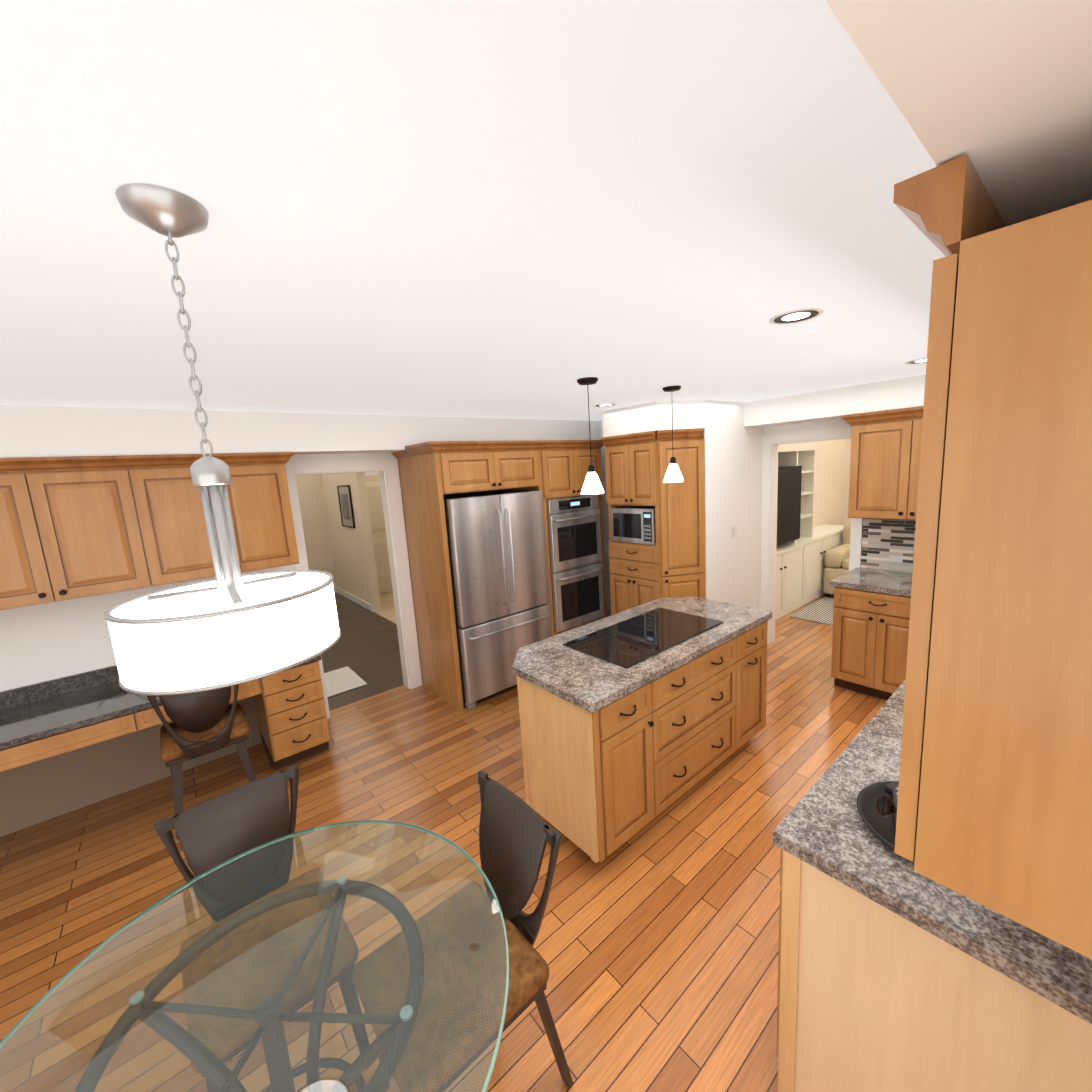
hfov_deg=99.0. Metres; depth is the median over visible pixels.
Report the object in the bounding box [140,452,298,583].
upper cabinet
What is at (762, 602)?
trim
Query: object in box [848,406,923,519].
upper cabinet
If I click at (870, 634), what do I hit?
base cabinet
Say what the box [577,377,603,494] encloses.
mini pendant light
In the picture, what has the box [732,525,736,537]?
switch plate
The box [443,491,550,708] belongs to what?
refrigerator
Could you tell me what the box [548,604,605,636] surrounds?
base cabinet
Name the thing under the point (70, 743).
desk
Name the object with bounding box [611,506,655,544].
microwave
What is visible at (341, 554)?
wall
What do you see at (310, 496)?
wall
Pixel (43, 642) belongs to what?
wall
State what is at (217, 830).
chair
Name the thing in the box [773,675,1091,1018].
countertop
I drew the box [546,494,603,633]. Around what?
double oven
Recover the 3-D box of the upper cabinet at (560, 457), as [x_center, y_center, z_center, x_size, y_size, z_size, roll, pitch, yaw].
[-0.095,-0.745,4.636,0.440,0.530,0.739,-11,12,-39]
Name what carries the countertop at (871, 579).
on the base cabinet at (870, 634)
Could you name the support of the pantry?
on the floor
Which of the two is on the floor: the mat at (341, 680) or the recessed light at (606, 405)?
the mat at (341, 680)
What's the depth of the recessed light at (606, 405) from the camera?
3.85 m
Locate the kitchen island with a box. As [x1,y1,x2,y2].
[517,617,771,862]
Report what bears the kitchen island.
on the floor
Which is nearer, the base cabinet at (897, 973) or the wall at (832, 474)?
the base cabinet at (897, 973)
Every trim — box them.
[285,459,421,718]
[760,435,764,609]
[765,426,862,644]
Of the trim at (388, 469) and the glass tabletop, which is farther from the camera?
the trim at (388, 469)
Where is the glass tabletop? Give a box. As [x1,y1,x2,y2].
[0,820,508,1091]
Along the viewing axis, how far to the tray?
1.31 m
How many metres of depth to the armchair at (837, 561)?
6.21 m
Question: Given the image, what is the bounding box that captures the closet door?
[365,471,392,593]
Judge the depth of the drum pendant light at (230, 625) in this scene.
0.83 m
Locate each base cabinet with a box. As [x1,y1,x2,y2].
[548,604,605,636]
[773,843,1091,1091]
[830,583,910,699]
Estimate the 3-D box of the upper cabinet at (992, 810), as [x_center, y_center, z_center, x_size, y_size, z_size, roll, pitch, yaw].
[0.709,-0.010,0.569,0.456,0.820,0.318,-11,12,-39]
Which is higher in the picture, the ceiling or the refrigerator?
the ceiling
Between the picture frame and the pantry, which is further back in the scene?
the picture frame
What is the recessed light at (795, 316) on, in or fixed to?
in the ceiling
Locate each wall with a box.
[0,399,851,691]
[295,474,334,591]
[319,472,392,611]
[778,439,846,526]
[844,439,850,524]
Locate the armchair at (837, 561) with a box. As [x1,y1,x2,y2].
[823,522,850,596]
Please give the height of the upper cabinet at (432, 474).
0.400 m
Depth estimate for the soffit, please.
0.50 m
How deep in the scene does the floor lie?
2.24 m
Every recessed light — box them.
[595,403,615,406]
[769,308,823,324]
[906,358,926,363]
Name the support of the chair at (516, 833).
on the floor
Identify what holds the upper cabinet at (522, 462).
attached to the wall at (43, 642)
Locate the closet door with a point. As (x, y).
(374, 495)
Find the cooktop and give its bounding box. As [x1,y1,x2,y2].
[562,607,722,668]
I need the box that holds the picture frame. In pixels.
[337,485,354,527]
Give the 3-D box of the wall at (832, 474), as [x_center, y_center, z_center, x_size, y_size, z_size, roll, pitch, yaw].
[3.414,-0.557,6.609,4.050,2.440,0.120,-11,12,-39]
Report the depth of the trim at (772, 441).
4.60 m
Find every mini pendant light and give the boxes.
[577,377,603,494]
[662,385,683,482]
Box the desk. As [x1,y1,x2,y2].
[0,655,329,836]
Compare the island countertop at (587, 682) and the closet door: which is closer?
the island countertop at (587, 682)
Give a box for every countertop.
[512,597,771,712]
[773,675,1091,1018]
[830,567,912,594]
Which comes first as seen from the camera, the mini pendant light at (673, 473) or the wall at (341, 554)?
the mini pendant light at (673, 473)
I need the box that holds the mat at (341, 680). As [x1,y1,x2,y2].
[324,666,366,696]
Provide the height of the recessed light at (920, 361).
0.004 m
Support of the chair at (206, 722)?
on the floor
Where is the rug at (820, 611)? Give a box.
[790,594,833,624]
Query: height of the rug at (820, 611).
0.010 m
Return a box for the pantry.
[601,428,704,614]
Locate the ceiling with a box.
[0,0,945,420]
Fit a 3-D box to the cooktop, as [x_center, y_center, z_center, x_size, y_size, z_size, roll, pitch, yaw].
[0.607,0.527,2.835,0.930,0.009,0.490,-11,12,-39]
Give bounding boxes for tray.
[857,781,914,861]
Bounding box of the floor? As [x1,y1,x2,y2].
[0,592,886,1091]
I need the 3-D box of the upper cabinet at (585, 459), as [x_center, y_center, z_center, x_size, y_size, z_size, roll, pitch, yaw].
[0.153,-0.793,4.837,0.434,0.530,0.739,-11,12,-39]
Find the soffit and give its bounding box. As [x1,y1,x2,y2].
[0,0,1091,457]
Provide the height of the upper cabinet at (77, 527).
0.790 m
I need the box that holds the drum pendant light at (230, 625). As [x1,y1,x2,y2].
[104,184,340,695]
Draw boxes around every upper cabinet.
[0,455,167,609]
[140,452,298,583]
[399,441,502,495]
[499,440,542,490]
[515,440,582,499]
[579,440,602,495]
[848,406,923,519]
[880,154,1091,958]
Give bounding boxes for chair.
[146,684,255,838]
[153,764,373,1091]
[352,770,573,1091]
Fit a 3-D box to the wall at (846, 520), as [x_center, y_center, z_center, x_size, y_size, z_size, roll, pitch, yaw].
[5.974,-0.746,6.791,0.120,2.440,6.000,-11,12,-39]
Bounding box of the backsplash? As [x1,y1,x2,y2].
[861,518,915,572]
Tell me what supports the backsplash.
attached to the wall at (43, 642)

